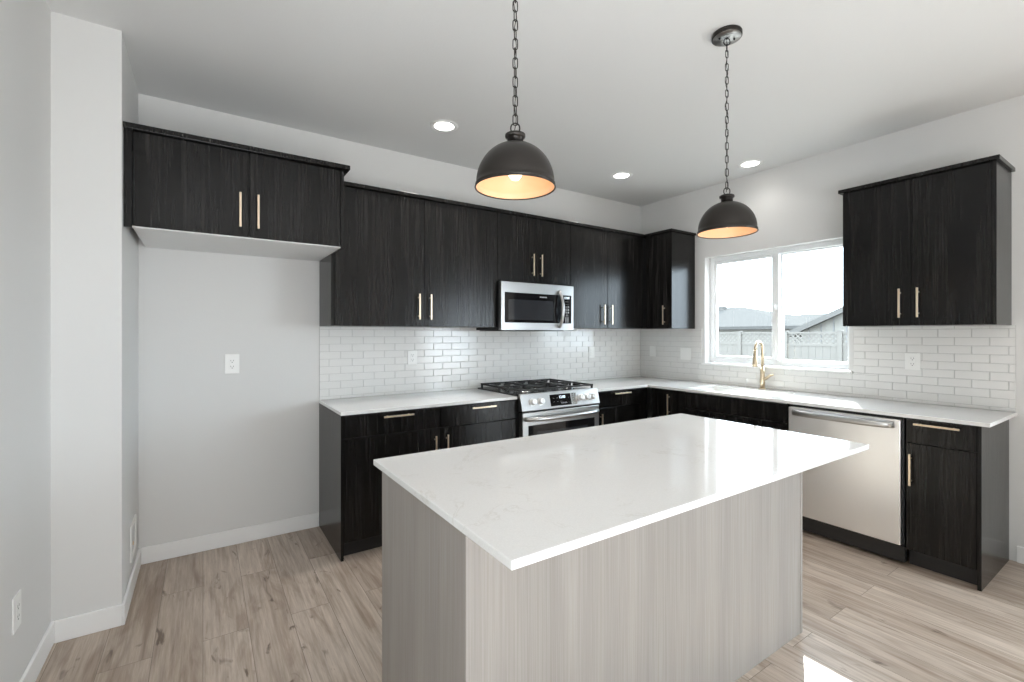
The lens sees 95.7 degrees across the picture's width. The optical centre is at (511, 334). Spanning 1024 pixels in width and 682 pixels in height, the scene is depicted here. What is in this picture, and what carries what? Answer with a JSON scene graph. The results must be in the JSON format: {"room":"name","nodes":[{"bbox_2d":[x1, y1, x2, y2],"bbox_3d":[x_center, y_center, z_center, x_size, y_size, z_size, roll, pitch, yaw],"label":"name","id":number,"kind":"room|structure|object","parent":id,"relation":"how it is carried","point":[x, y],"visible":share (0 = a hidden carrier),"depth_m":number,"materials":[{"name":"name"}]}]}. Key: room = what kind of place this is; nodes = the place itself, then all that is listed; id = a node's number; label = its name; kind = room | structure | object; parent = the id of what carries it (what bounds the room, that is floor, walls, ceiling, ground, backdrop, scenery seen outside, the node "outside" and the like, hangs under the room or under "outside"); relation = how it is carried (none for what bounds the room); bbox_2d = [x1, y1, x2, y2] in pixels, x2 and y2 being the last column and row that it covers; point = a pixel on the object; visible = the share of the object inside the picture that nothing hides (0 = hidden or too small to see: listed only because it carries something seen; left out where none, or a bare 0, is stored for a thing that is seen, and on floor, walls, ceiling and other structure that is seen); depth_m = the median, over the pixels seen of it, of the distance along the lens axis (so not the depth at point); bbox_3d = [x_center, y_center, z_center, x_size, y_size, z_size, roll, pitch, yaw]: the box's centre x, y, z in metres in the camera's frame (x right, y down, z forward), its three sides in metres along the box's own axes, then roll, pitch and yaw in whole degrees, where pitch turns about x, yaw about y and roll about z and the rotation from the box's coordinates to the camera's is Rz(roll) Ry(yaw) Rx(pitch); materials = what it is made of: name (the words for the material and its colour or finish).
{"room":"kitchen","nodes":[
{"label":"kitchen","id":0,"kind":"room"},
{"bbox_2d":[0,0,50,681],"bbox_3d":[-0.258,-0.031,-0.796,0.170,2.845,6.808,0,0,-34],"label":"wall","id":1,"kind":"structure","parent":0,"point":[25,25],"depth_m":1.78,"materials":[{"name":"white paint"}]},
{"bbox_2d":[12,589,20,634],"bbox_3d":[-1.811,1.015,1.695,0.008,0.128,0.085,0,0,-34],"label":"wall outlet","id":2,"kind":"object","parent":1,"relation":"attached to","point":[16,601],"visible":1,"depth_m":1.68,"materials":[{"name":"white plastic"}]},
{"bbox_2d":[16,600,19,622],"bbox_3d":[-1.809,1.015,1.696,0.002,0.070,0.034,0,0,-34],"label":"receptacle","id":3,"kind":"object","parent":2,"relation":"attached to","point":[17,601],"depth_m":1.69,"materials":[{"name":"white plastic"}]},
{"bbox_2d":[19,621,53,681],"bbox_3d":[-0.182,1.341,-0.745,0.013,0.100,6.808,0,0,-34],"label":"baseboard","id":4,"kind":"structure","parent":1,"relation":"attached to","point":[39,657],"depth_m":1.91,"materials":[{"name":"white paint"}]},
{"bbox_2d":[51,11,137,620],"bbox_3d":[-2.283,-0.031,2.463,0.416,2.845,0.862,0,0,-34],"label":"wall","id":5,"kind":"structure","parent":0,"point":[94,257],"depth_m":2.16,"materials":[{"name":"white paint"}]},
{"bbox_2d":[54,604,121,642],"bbox_3d":[-1.964,1.341,2.150,0.233,0.100,0.013,0,0,-34],"label":"baseboard","id":6,"kind":"structure","parent":5,"relation":"attached to","point":[68,628],"depth_m":2.14,"materials":[{"name":"white paint"}]},
{"bbox_2d":[121,548,140,624],"bbox_3d":[-2.053,1.341,2.506,0.013,0.100,0.705,0,0,-34],"label":"baseboard","id":7,"kind":"structure","parent":5,"relation":"attached to","point":[128,595],"depth_m":2.41,"materials":[{"name":"white paint"}]},
{"bbox_2d":[130,514,135,562],"bbox_3d":[-2.087,1.121,2.553,0.008,0.190,0.220,0,0,-34],"label":"water supply box","id":8,"kind":"object","parent":5,"relation":"attached to","point":[133,524],"visible":1,"depth_m":2.54,"materials":[{"name":"white plastic"}]},
{"bbox_2d":[138,93,639,548],"bbox_3d":[-0.373,-0.031,4.152,4.636,2.845,0.170,0,0,-34],"label":"wall","id":9,"kind":"structure","parent":0,"point":[218,451],"depth_m":3.08,"materials":[{"name":"white paint"}]},
{"bbox_2d":[141,512,318,564],"bbox_3d":[-1.820,1.341,3.078,1.010,0.100,0.013,0,0,-34],"label":"baseboard","id":10,"kind":"structure","parent":9,"relation":"attached to","point":[164,551],"depth_m":3.03,"materials":[{"name":"white paint"}]},
{"bbox_2d":[225,354,238,373],"bbox_3d":[-1.849,0.195,3.061,0.082,0.128,0.008,0,0,-34],"label":"wall outlet","id":11,"kind":"object","parent":9,"relation":"attached to","point":[231,360],"visible":1,"depth_m":3.06,"materials":[{"name":"white plastic"}]},
{"bbox_2d":[229,358,234,368],"bbox_3d":[-1.848,0.195,3.058,0.034,0.070,0.002,0,0,-34],"label":"receptacle","id":12,"kind":"object","parent":11,"relation":"attached to","point":[231,360],"depth_m":3.06,"materials":[{"name":"white plastic"}]},
{"bbox_2d":[123,121,349,260],"bbox_3d":[-1.619,-0.779,2.812,1.073,0.507,0.677,0,0,-34],"label":"upper cabinet","id":13,"kind":"object","parent":9,"relation":"attached to","point":[182,191],"visible":1,"depth_m":2.53,"materials":[{"name":"brown wood"}]},
{"bbox_2d":[319,181,498,327],"bbox_3d":[-0.750,-0.538,3.550,1.288,0.962,0.412,0,0,-34],"label":"upper cabinet","id":14,"kind":"object","parent":9,"relation":"attached to","point":[407,259],"visible":0.92,"depth_m":3.36,"materials":[{"name":"brown wood"}]},
{"bbox_2d":[319,327,640,399],"bbox_3d":[0.032,0.210,4.315,3.440,0.532,0.008,0,0,-34],"label":"tile backsplash","id":15,"kind":"structure","parent":9,"relation":"attached to","point":[353,361],"depth_m":3.98,"materials":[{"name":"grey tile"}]},
{"bbox_2d":[408,350,416,364],"bbox_3d":[-0.805,0.187,3.746,0.080,0.115,0.008,0,0,-34],"label":"wall outlet","id":16,"kind":"object","parent":15,"relation":"attached to","point":[412,354],"visible":1,"depth_m":3.74,"materials":[{"name":"white plastic"}]},
{"bbox_2d":[411,353,414,361],"bbox_3d":[-0.804,0.187,3.744,0.034,0.070,0.002,0,0,-34],"label":"receptacle","id":17,"kind":"object","parent":16,"relation":"attached to","point":[412,354],"depth_m":3.74,"materials":[{"name":"white plastic"}]},
{"bbox_2d":[589,347,593,357],"bbox_3d":[0.832,0.188,4.837,0.080,0.115,0.009,0,0,-34],"label":"light switch","id":18,"kind":"object","parent":15,"relation":"attached to","point":[591,349],"visible":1,"depth_m":4.83,"materials":[{"name":"white plastic"}]},
{"bbox_2d":[497,209,571,285],"bbox_3d":[0.112,-0.731,4.124,0.777,0.574,0.412,0,0,-34],"label":"upper cabinet","id":19,"kind":"object","parent":9,"relation":"attached to","point":[531,248],"visible":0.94,"depth_m":3.96,"materials":[{"name":"brown wood"}]},
{"bbox_2d":[476,281,573,330],"bbox_3d":[0.132,-0.232,4.075,0.766,0.408,0.498,0,0,-34],"label":"microwave","id":20,"kind":"object","parent":19,"relation":"attached to","point":[521,306],"visible":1,"depth_m":3.89,"materials":[{"name":"silver metal"}]},
{"bbox_2d":[569,222,646,328],"bbox_3d":[1.002,-0.538,4.718,1.358,0.962,0.412,0,0,-34],"label":"upper cabinet","id":21,"kind":"object","parent":9,"relation":"attached to","point":[608,266],"visible":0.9,"depth_m":4.47,"materials":[{"name":"brown wood"}]},
{"bbox_2d":[35,526,1023,681],"bbox_3d":[1.581,1.451,0.846,5.112,0.120,7.900,0,0,-34],"label":"floor","id":22,"kind":"structure","parent":0,"point":[283,607],"depth_m":2.21,"materials":[{"name":"brown wood"}]},
{"bbox_2d":[319,400,516,561],"bbox_3d":[-0.670,0.945,3.444,1.306,0.892,0.677,0,0,-34],"label":"base cabinet","id":23,"kind":"object","parent":22,"relation":"on","point":[350,485],"visible":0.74,"depth_m":3.01,"materials":[{"name":"brown wood"}]},
{"bbox_2d":[319,388,516,415],"bbox_3d":[-0.680,0.488,3.457,1.306,0.022,0.646,0,0,-34],"label":"countertop","id":24,"kind":"structure","parent":23,"relation":"on","point":[396,402],"depth_m":3.34,"materials":[{"name":"white stone"}]},
{"bbox_2d":[478,379,599,437],"bbox_3d":[0.241,0.908,3.988,0.809,0.965,0.761,0,0,-34],"label":"gas range","id":25,"kind":"object","parent":22,"relation":"on","point":[543,406],"visible":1,"depth_m":3.74,"materials":[{"name":"silver metal"}]},
{"bbox_2d":[478,383,596,397],"bbox_3d":[0.213,0.475,4.030,0.807,0.030,0.660,0,0,-34],"label":"cooktop","id":26,"kind":"object","parent":25,"relation":"in","point":[572,391],"depth_m":3.81,"materials":[{"name":"black metal"}]},
{"bbox_2d":[382,472,801,681],"bbox_3d":[0.435,0.945,1.947,1.772,0.892,0.663,0,0,-34],"label":"base cabinet","id":27,"kind":"object","parent":22,"relation":"on","point":[709,592],"visible":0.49,"depth_m":1.54,"materials":[{"name":"beige laminate"}]},
{"bbox_2d":[373,413,868,569],"bbox_3d":[0.510,0.488,1.888,1.863,0.022,0.952,0,0,-34],"label":"countertop","id":28,"kind":"structure","parent":27,"relation":"on","point":[524,501],"depth_m":1.59,"materials":[{"name":"white stone"}]},
{"bbox_2d":[598,387,647,425],"bbox_3d":[0.834,0.945,4.447,0.672,0.892,0.677,0,0,-34],"label":"base cabinet","id":29,"kind":"object","parent":22,"relation":"on","point":[615,406],"visible":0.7,"depth_m":4.20,"materials":[{"name":"brown wood"}]},
{"bbox_2d":[558,376,1016,427],"bbox_3d":[1.727,0.488,3.686,1.318,0.022,2.934,0,0,-34],"label":"countertop","id":30,"kind":"structure","parent":29,"relation":"on","point":[932,412],"depth_m":3.24,"materials":[{"name":"white stone"}]},
{"bbox_2d":[687,387,786,423],"bbox_3d":[1.932,0.601,3.941,0.423,0.204,0.748,0,0,-34],"label":"sink","id":31,"kind":"object","parent":30,"relation":"in","point":[713,388],"visible":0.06,"depth_m":4.05,"materials":[{"name":"white"}]},
{"bbox_2d":[752,341,773,388],"bbox_3d":[2.152,0.265,3.972,0.179,0.423,0.130,0,0,-34],"label":"faucet","id":32,"kind":"object","parent":30,"relation":"on","point":[763,378],"visible":1,"depth_m":4.02,"materials":[{"name":"gold metal"}]},
{"bbox_2d":[651,387,677,417],"bbox_3d":[1.633,0.945,4.404,0.677,0.892,0.302,0,0,-34],"label":"base cabinet","id":33,"kind":"object","parent":22,"relation":"on","point":[664,402],"visible":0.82,"depth_m":4.23,"materials":[{"name":"brown wood"}]},
{"bbox_2d":[678,391,789,430],"bbox_3d":[1.977,0.945,3.888,0.677,0.892,0.932,0,0,-34],"label":"base cabinet","id":34,"kind":"object","parent":22,"relation":"on","point":[770,411],"visible":0.23,"depth_m":3.65,"materials":[{"name":"brown wood"}]},
{"bbox_2d":[789,404,906,562],"bbox_3d":[2.396,0.947,3.202,0.702,0.888,0.660,0,0,-34],"label":"dishwasher","id":35,"kind":"object","parent":22,"relation":"on","point":[858,500],"visible":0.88,"depth_m":2.95,"materials":[{"name":"silver metal"}]},
{"bbox_2d":[906,418,1008,591],"bbox_3d":[2.698,0.945,2.806,0.677,0.892,0.326,0,0,-34],"label":"base cabinet","id":36,"kind":"object","parent":22,"relation":"on","point":[957,475],"visible":0.98,"depth_m":2.63,"materials":[{"name":"brown wood"}]},
{"bbox_2d":[46,0,1023,206],"bbox_3d":[1.581,-1.529,0.846,5.112,0.150,7.900,0,0,-34],"label":"ceiling","id":37,"kind":"structure","parent":0,"point":[605,88],"depth_m":2.57,"materials":[{"name":"white paint"}]},
{"bbox_2d":[430,119,457,131],"bbox_3d":[-0.473,-1.451,3.232,0.196,0.005,0.196,0,0,-34],"label":"recessed light","id":38,"kind":"object","parent":37,"relation":"in","point":[441,125],"visible":1,"depth_m":3.22,"materials":[{"name":"white paint"}]},
{"bbox_2d":[475,0,555,199],"bbox_3d":[0.011,-0.971,1.554,0.272,0.965,0.272,0,0,14],"label":"pendant lamp","id":39,"kind":"object","parent":37,"relation":"hanging from","point":[514,168],"visible":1,"depth_m":1.51,"materials":[{"name":"grey metal"}]},
{"bbox_2d":[611,172,632,178],"bbox_3d":[1.002,-1.451,4.240,0.196,0.005,0.196,0,0,-34],"label":"recessed light","id":40,"kind":"object","parent":37,"relation":"in","point":[619,175],"visible":1,"depth_m":4.23,"materials":[{"name":"white paint"}]},
{"bbox_2d":[697,24,758,238],"bbox_3d":[1.038,-0.971,2.239,0.272,0.965,0.272,0,0,9],"label":"pendant lamp","id":41,"kind":"object","parent":37,"relation":"hanging from","point":[728,218],"visible":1,"depth_m":2.21,"materials":[{"name":"grey metal"}]},
{"bbox_2d":[738,159,762,167],"bbox_3d":[2.031,-1.451,3.946,0.196,0.005,0.196,0,0,-34],"label":"recessed light","id":42,"kind":"object","parent":37,"relation":"in","point":[755,162],"visible":1,"depth_m":3.94,"materials":[{"name":"white paint"}]},
{"bbox_2d":[640,95,1023,561],"bbox_3d":[3.612,-0.031,2.200,0.170,2.845,7.500,0,0,-34],"label":"wall","id":43,"kind":"structure","parent":0,"point":[799,202],"depth_m":3.58,"materials":[{"name":"white paint"}]},
{"bbox_2d":[645,228,695,328],"bbox_3d":[1.598,-0.537,4.687,0.402,0.962,0.324,0,0,-34],"label":"upper cabinet","id":44,"kind":"object","parent":43,"relation":"attached to","point":[670,252],"visible":1,"depth_m":4.57,"materials":[{"name":"brown wood"}]},
{"bbox_2d":[701,239,852,373],"bbox_3d":[2.316,-0.228,4.121,0.187,1.060,1.287,0,0,-34],"label":"window","id":45,"kind":"structure","parent":43,"relation":"in","point":[777,255],"depth_m":4.11,"materials":[{"name":"white plastic"}]},
{"bbox_2d":[641,325,1015,411],"bbox_3d":[2.273,0.210,4.048,0.008,0.532,2.920,0,0,-34],"label":"tile backsplash","id":46,"kind":"structure","parent":43,"relation":"attached to","point":[962,366],"depth_m":3.30,"materials":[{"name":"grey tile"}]},
{"bbox_2d":[650,346,655,356],"bbox_3d":[1.552,0.186,5.112,0.009,0.115,0.080,0,0,-34],"label":"light switch","id":47,"kind":"object","parent":46,"relation":"attached to","point":[652,348],"visible":1,"depth_m":5.10,"materials":[{"name":"white plastic"}]},
{"bbox_2d":[680,348,690,359],"bbox_3d":[1.785,0.201,4.763,0.009,0.120,0.125,0,0,-34],"label":"light switch","id":48,"kind":"object","parent":46,"relation":"attached to","point":[685,353],"visible":1,"depth_m":4.76,"materials":[{"name":"white plastic"}]},
{"bbox_2d":[905,353,920,369],"bbox_3d":[2.801,0.189,3.240,0.008,0.118,0.086,0,0,-34],"label":"wall outlet","id":49,"kind":"object","parent":46,"relation":"attached to","point":[912,360],"visible":1,"depth_m":3.23,"materials":[{"name":"white plastic"}]},
{"bbox_2d":[909,356,914,365],"bbox_3d":[2.799,0.189,3.238,0.002,0.070,0.034,0,0,-34],"label":"receptacle","id":50,"kind":"object","parent":49,"relation":"attached to","point":[911,358],"depth_m":3.24,"materials":[{"name":"white plastic"}]},
{"bbox_2d":[838,154,1014,326],"bbox_3d":[2.687,-0.537,3.053,0.402,0.962,0.801,0,0,-34],"label":"upper cabinet","id":51,"kind":"object","parent":43,"relation":"attached to","point":[933,247],"visible":1,"depth_m":2.88,"materials":[{"name":"brown wood"}]},
{"bbox_2d":[1017,546,1023,563],"bbox_3d":[3.365,1.341,2.406,0.013,0.100,1.014,0,0,-34],"label":"baseboard","id":52,"kind":"structure","parent":43,"relation":"attached to","point":[1020,550],"depth_m":2.81,"materials":[{"name":"white paint"}]},
{"label":"outside","id":53,"kind":"structure","parent":0,"visible":0},
{"bbox_3d":[21.001,1.861,30.318,59.700,0.100,70.000,0,0,-34],"label":"ground","id":54,"kind":"structure","parent":53,"visible":0},
{"bbox_2d":[719,306,824,342],"bbox_3d":[18.810,-0.084,31.080,12.500,3.790,17.300,0,0,-34],"label":"house","id":55,"kind":"structure","parent":54,"relation":"on","point":[734,319],"depth_m":28.65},
{"bbox_2d":[719,306,726,310],"bbox_3d":[14.941,-1.819,33.008,0.400,0.320,0.500,0,0,-34],"label":"roof vent","id":56,"kind":"object","parent":55,"relation":"attached to","point":[721,308],"depth_m":32.81,"materials":[{"name":"grey"}]},
{"bbox_2d":[715,330,848,369],"bbox_3d":[8.140,0.856,11.480,0.120,1.910,10.440,0,0,-34],"label":"vinyl fence","id":57,"kind":"object","parent":54,"relation":"on","point":[815,351],"visible":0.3,"depth_m":12.34,"materials":[{"name":"grey plastic"}]},
{"bbox_2d":[789,306,847,343],"bbox_3d":[16.674,-0.406,15.174,8.300,4.434,10.840,0,0,-34],"label":"gabled house","id":58,"kind":"structure","parent":54,"relation":"on","point":[832,321],"depth_m":16.44,"materials":[{"name":"grey"}]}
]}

